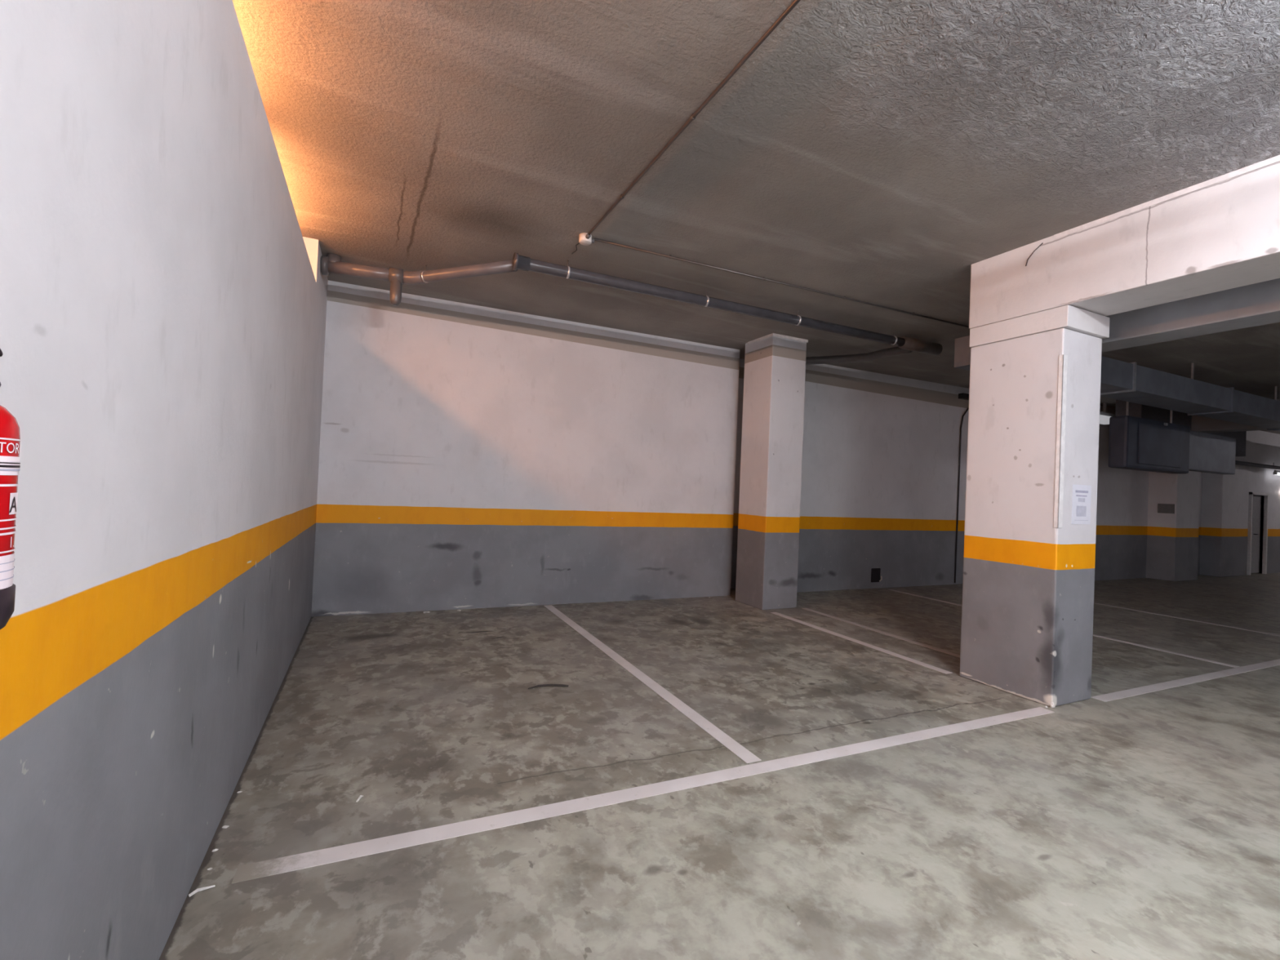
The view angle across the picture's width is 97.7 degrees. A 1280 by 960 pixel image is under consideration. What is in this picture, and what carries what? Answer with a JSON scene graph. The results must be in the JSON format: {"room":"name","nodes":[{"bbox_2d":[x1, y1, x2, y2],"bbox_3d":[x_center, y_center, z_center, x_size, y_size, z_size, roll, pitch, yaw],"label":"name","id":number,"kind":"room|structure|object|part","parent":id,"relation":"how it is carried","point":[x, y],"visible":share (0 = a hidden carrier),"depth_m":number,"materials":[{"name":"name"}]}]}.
{"room":"parking garage","nodes":[
{"label":"parking garage","id":0,"kind":"room"},
{"bbox_2d":[0,0,328,959],"bbox_3d":[-0.502,-0.301,-0.352,0.180,3.590,13.800,3,-1,-25],"label":"wall","id":1,"kind":"structure","parent":0,"point":[163,294],"depth_m":1.39,"materials":[{"name":"white paint"}]},
{"bbox_2d":[0,348,21,629],"bbox_3d":[-0.774,0.005,0.614,0.178,0.351,0.139,2,-1,15],"label":"fire extinguisher","id":2,"kind":"object","parent":1,"relation":"attached to","point":[10,433],"visible":1,"depth_m":0.64,"materials":[{"name":"red metal"}]},
{"bbox_3d":[-0.747,0.105,0.620,0.047,0.038,0.126,2,-1,-4],"label":"instruction panel","id":3,"kind":"part","parent":2,"relation":"part of","materials":[{"name":"white paper"}]},
{"bbox_2d":[0,583,15,629],"bbox_3d":[-0.791,0.151,0.616,0.136,0.059,0.136,3,-1,-25],"label":"base","id":4,"kind":"object","parent":2,"relation":"on","point":[7,591],"depth_m":0.64,"materials":[{"name":"black plastic"}]},
{"bbox_3d":[-0.742,-0.017,0.621,0.047,0.022,0.126,2,-1,-4],"label":"barcode panel","id":5,"kind":"part","parent":2,"relation":"part of","materials":[{"name":"white paper"}]},
{"bbox_3d":[-0.733,0.027,0.655,0.001,0.025,0.027,3,-1,-35],"label":"class panel","id":6,"kind":"part","parent":2,"relation":"part of","materials":[{"name":"white paper"}]},
{"bbox_2d":[311,280,968,617],"bbox_3d":[0.360,-0.154,7.989,12.500,3.590,0.880,3,-1,-25],"label":"wall","id":7,"kind":"structure","parent":0,"point":[471,456],"depth_m":7.06,"materials":[{"name":"white paint"}]},
{"bbox_2d":[871,568,882,582],"bbox_3d":[3.905,1.572,9.234,0.234,0.230,0.039,3,-1,-25],"label":"wall socket hole","id":8,"kind":"object","parent":7,"relation":"attached to","point":[875,572],"visible":1,"depth_m":9.22,"materials":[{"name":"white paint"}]},
{"bbox_2d":[954,392,968,582],"bbox_3d":[5.934,0.142,10.107,0.600,3.421,0.090,3,-1,-25],"label":"cable","id":9,"kind":"object","parent":7,"relation":"attached to","point":[961,396],"visible":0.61,"depth_m":10.02,"materials":[{"name":"black plastic"}]},
{"bbox_2d":[159,572,1279,959],"bbox_3d":[9.949,2.085,4.970,27.600,0.200,14.800,3,-1,-25],"label":"floor","id":10,"kind":"structure","parent":0,"point":[1146,826],"depth_m":2.80,"materials":[{"name":"concrete"}]},
{"bbox_2d":[188,884,215,897],"bbox_3d":[-1.557,1.456,1.988,0.076,0.015,0.017,3,-1,-44],"label":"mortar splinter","id":11,"kind":"object","parent":10,"relation":"on","point":[196,891],"visible":1,"depth_m":1.98,"materials":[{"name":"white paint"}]},
{"bbox_2d":[355,795,363,802],"bbox_3d":[-1.298,1.472,2.593,0.010,0.018,0.049,2,-1,2],"label":"paper scrap","id":12,"kind":"object","parent":10,"relation":"on","point":[360,796],"visible":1,"depth_m":2.58,"materials":[{"name":"white paper"}]},
{"bbox_2d":[528,684,568,688],"bbox_3d":[-0.676,1.519,4.126,0.297,0.019,0.049,3,-1,-16],"label":"twig","id":13,"kind":"object","parent":10,"relation":"on","point":[543,685],"visible":1,"depth_m":4.14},
{"bbox_2d":[231,706,1054,883],"bbox_3d":[0.739,1.573,3.085,4.921,0.004,0.098,3,-1,-24],"label":"parking line","id":14,"kind":"object","parent":10,"relation":"on","point":[335,854],"visible":1,"depth_m":2.62,"materials":[{"name":"white paint"}]},
{"bbox_2d":[544,604,760,763],"bbox_3d":[-0.251,1.556,5.002,0.098,0.004,4.170,3,-1,-25],"label":"parking line","id":15,"kind":"object","parent":10,"relation":"on","point":[735,747],"visible":1,"depth_m":4.01,"materials":[{"name":"white paint"}]},
{"bbox_2d":[735,333,808,609],"bbox_3d":[1.770,-0.102,7.556,0.595,3.552,0.612,3,-1,-25],"label":"concrete pillar","id":16,"kind":"structure","parent":10,"relation":"on","point":[773,417],"depth_m":7.32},
{"bbox_2d":[770,612,951,673],"bbox_3d":[2.178,1.671,5.943,0.085,0.004,2.400,3,-1,-25],"label":"parking line","id":17,"kind":"object","parent":10,"relation":"on","point":[915,661],"visible":1,"depth_m":5.65,"materials":[{"name":"white paint"}]},
{"bbox_2d":[802,608,959,657],"bbox_3d":[2.852,1.698,5.898,0.075,0.004,3.260,3,-1,-25],"label":"parking line","id":18,"kind":"object","parent":10,"relation":"on","point":[807,609],"visible":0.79,"depth_m":6.16,"materials":[{"name":"paint"}]},
{"bbox_2d":[959,305,1109,706],"bbox_3d":[3.200,0.203,4.583,0.571,2.984,0.758,3,-1,-25],"label":"concrete pillar","id":19,"kind":"structure","parent":10,"relation":"on","point":[1028,578],"depth_m":4.34,"materials":[{"name":"white paint"}]},
{"bbox_2d":[1071,484,1091,524],"bbox_3d":[3.376,0.188,4.277,0.250,0.300,0.004,3,-1,-25],"label":"paper notice","id":20,"kind":"object","parent":19,"relation":"attached to","point":[1082,494],"visible":1,"depth_m":4.27,"materials":[{"name":"white paper"}]},
{"bbox_2d":[1044,702,1055,707],"bbox_3d":[3.024,1.660,4.130,0.082,0.046,0.027,2,-1,-4],"label":"crumbs","id":21,"kind":"object","parent":10,"relation":"on","point":[1052,704],"visible":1,"depth_m":4.13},
{"bbox_2d":[888,589,1239,667],"bbox_3d":[4.943,1.805,7.293,0.080,0.004,4.100,3,-1,-25],"label":"parking line","id":22,"kind":"object","parent":10,"relation":"on","point":[1150,647],"visible":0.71,"depth_m":6.10,"materials":[{"name":"white paint"}]},
{"bbox_2d":[1146,471,1200,581],"bbox_3d":[11.608,0.373,12.172,1.030,3.550,0.500,3,-1,-25],"label":"concrete pillar","id":23,"kind":"structure","parent":10,"relation":"on","point":[1172,539],"depth_m":11.93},
{"bbox_2d":[1157,503,1174,513],"bbox_3d":[11.155,0.605,11.864,0.029,0.200,0.270,3,-1,-25],"label":"wall plate","id":24,"kind":"object","parent":23,"relation":"attached to","point":[1162,508],"visible":1,"depth_m":11.85,"materials":[{"name":"grey metal"}]},
{"bbox_2d":[1091,658,1279,702],"bbox_3d":[7.133,1.879,5.971,7.841,0.004,0.098,3,-1,-24],"label":"parking line","id":25,"kind":"object","parent":10,"relation":"on","point":[1158,686],"visible":1,"depth_m":4.88,"materials":[{"name":"white paint"}]},
{"bbox_2d":[1093,602,1279,635],"bbox_3d":[7.290,1.916,8.244,0.080,0.004,3.800,3,-1,-25],"label":"parking line","id":26,"kind":"object","parent":10,"relation":"on","point":[1094,602],"visible":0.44,"depth_m":7.66,"materials":[{"name":"paint"}]},
{"bbox_2d":[1199,431,1250,577],"bbox_3d":[13.918,0.485,13.327,1.400,3.550,0.400,3,-1,-25],"label":"concrete pillar","id":27,"kind":"structure","parent":10,"relation":"on","point":[1224,497],"depth_m":13.07,"materials":[{"name":"grey paint"}]},
{"bbox_2d":[232,0,1279,434],"bbox_3d":[10.107,-1.661,5.020,27.600,0.200,14.800,3,-1,-25],"label":"ceiling","id":28,"kind":"structure","parent":0,"point":[877,152],"depth_m":3.25,"materials":[{"name":"concrete"}]},
{"bbox_2d":[578,232,594,245],"bbox_3d":[-0.433,-1.978,4.594,0.127,0.062,0.132,3,-1,-25],"label":"junction box","id":29,"kind":"object","parent":28,"relation":"attached to","point":[584,238],"visible":0.99,"depth_m":4.57,"materials":[{"name":"white plastic"}]},
{"bbox_2d":[320,252,942,355],"bbox_3d":[0.557,-1.753,5.839,7.116,0.394,0.963,3,-1,-17],"label":"drain pipe","id":30,"kind":"object","parent":28,"relation":"hanging from","point":[331,263],"visible":1,"depth_m":5.35,"materials":[{"name":"grey plastic"}]},
{"bbox_2d":[805,346,912,364],"bbox_3d":[2.700,-1.706,7.755,1.971,0.110,0.425,2,-1,29],"label":"drain pipe","id":31,"kind":"object","parent":30,"relation":"attached to","point":[893,351],"visible":0.57,"depth_m":7.72,"materials":[{"name":"grey plastic"}]},
{"bbox_2d":[587,0,800,235],"bbox_3d":[0.830,-1.976,1.927,0.029,0.028,5.790,3,-1,-25],"label":"conduit","id":32,"kind":"object","parent":28,"relation":"attached to","point":[790,7],"visible":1,"depth_m":2.91,"materials":[{"name":"metal"}]},
{"bbox_2d":[594,237,968,328],"bbox_3d":[1.916,-1.881,5.667,5.041,0.028,0.026,3,-1,-24],"label":"conduit","id":33,"kind":"object","parent":28,"relation":"attached to","point":[669,256],"visible":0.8,"depth_m":5.33,"materials":[{"name":"metal"}]},
{"bbox_2d":[1099,402,1115,424],"bbox_3d":[9.169,-1.311,11.027,1.500,0.420,0.190,3,-1,-25],"label":"lamp","id":34,"kind":"object","parent":28,"relation":"hanging from","point":[1104,416],"visible":0.26,"depth_m":10.92,"materials":[{"name":"white plastic"}]},
{"bbox_2d":[1099,414,1111,424],"bbox_3d":[8.874,-1.190,10.877,0.850,0.150,0.170,3,-1,-25],"label":"diffuser","id":35,"kind":"object","parent":34,"relation":"attached to","point":[1104,419],"depth_m":10.87,"materials":[{"name":"white plastic"}]},
{"bbox_2d":[954,335,1279,431],"bbox_3d":[12.145,-1.116,10.113,18.900,0.585,0.500,3,-1,-25],"label":"ventilation duct","id":36,"kind":"object","parent":28,"relation":"hanging from","point":[1131,382],"visible":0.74,"depth_m":7.68,"materials":[{"name":"metal"}]},
{"bbox_3d":[7.678,-1.507,7.775,0.020,0.240,0.020,3,-1,-25],"label":"hanger rod","id":37,"kind":"part","parent":36,"relation":"part of","materials":[{"name":"metal"}]},
{"bbox_3d":[10.204,-1.385,8.978,0.020,0.240,0.020,3,-1,-25],"label":"hanger rod","id":38,"kind":"part","parent":36,"relation":"part of","materials":[{"name":"metal"}]},
{"bbox_2d":[968,155,1279,328],"bbox_3d":[5.273,-1.550,0.373,0.541,0.570,10.161,3,-1,-25],"label":"ceiling beam","id":39,"kind":"structure","parent":28,"relation":"attached to","point":[1222,233],"depth_m":3.75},
{"bbox_2d":[1025,242,1043,266],"bbox_3d":[3.078,-1.765,4.377,0.027,0.145,0.126,3,-1,-25],"label":"wire","id":40,"kind":"object","parent":39,"relation":"attached to","point":[1042,242],"visible":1,"depth_m":4.38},
{"bbox_2d":[1108,401,1235,474],"bbox_3d":[9.247,-0.822,9.556,3.980,1.430,0.280,3,-1,-25],"label":"ventilation duct","id":41,"kind":"object","parent":28,"relation":"hanging from","point":[1135,443],"visible":0.94,"depth_m":9.08,"materials":[{"name":"metal"}]},
{"bbox_3d":[7.713,-1.296,8.845,0.024,0.630,0.024,3,-1,-25],"label":"hanger rod","id":42,"kind":"part","parent":41,"relation":"part of","materials":[{"name":"metal"}]},
{"bbox_3d":[8.348,-0.554,9.147,2.030,0.810,0.250,3,-1,-25],"label":"casing","id":43,"kind":"part","parent":41,"relation":"part of","materials":[{"name":"grey metal"}]},
{"bbox_3d":[8.394,-0.554,9.027,1.350,0.650,0.025,3,-1,-25],"label":"access panel","id":44,"kind":"part","parent":41,"relation":"part of","materials":[{"name":"grey metal"}]},
{"bbox_3d":[8.976,-1.235,9.446,0.024,0.630,0.024,3,-1,-25],"label":"hanger rod","id":45,"kind":"part","parent":41,"relation":"part of","materials":[{"name":"metal"}]},
{"bbox_2d":[1115,399,1246,456],"bbox_3d":[11.055,-1.027,11.345,4.400,0.840,0.400,3,-1,-25],"label":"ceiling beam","id":46,"kind":"structure","parent":28,"relation":"attached to","point":[1135,410],"depth_m":10.60,"materials":[{"name":"concrete"}]},
{"bbox_2d":[1235,460,1279,470],"bbox_3d":[15.502,-0.323,13.577,10.000,0.155,0.090,3,-1,-25],"label":"pipe","id":47,"kind":"object","parent":46,"relation":"attached to","point":[1237,462],"visible":0.45,"depth_m":12.98,"materials":[{"name":"metal"}]},
{"bbox_2d":[1101,278,1279,352],"bbox_3d":[5.840,-1.455,0.887,0.330,0.700,10.600,3,-1,-25],"label":"ceiling beam","id":48,"kind":"structure","parent":28,"relation":"attached to","point":[1258,304],"depth_m":4.15,"materials":[{"name":"paint"}]},
{"bbox_2d":[1191,399,1279,433],"bbox_3d":[13.700,-1.158,5.571,0.400,0.510,12.300,3,-1,-25],"label":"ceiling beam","id":49,"kind":"structure","parent":28,"relation":"attached to","point":[1199,424],"depth_m":10.73,"materials":[{"name":"grey concrete"}]},
{"bbox_2d":[1273,470,1279,475],"bbox_3d":[16.625,-0.625,14.275,2.000,1.080,0.060,3,-1,-25],"label":"lamp","id":50,"kind":"object","parent":28,"relation":"hanging from","point":[1275,472],"visible":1,"depth_m":13.85,"materials":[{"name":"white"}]},
{"bbox_2d":[1094,405,1279,580],"bbox_3d":[12.823,0.442,13.537,14.800,3.590,1.580,3,-1,-25],"label":"wall","id":51,"kind":"structure","parent":0,"point":[1122,495],"depth_m":11.90,"materials":[{"name":"white paint"}]},
{"bbox_2d":[1246,492,1268,575],"bbox_3d":[15.174,1.315,13.808,0.970,2.010,0.160,3,-1,-25],"label":"door","id":52,"kind":"structure","parent":51,"relation":"in","point":[1255,502],"depth_m":13.91,"materials":[{"name":"grey metal"}]}
]}

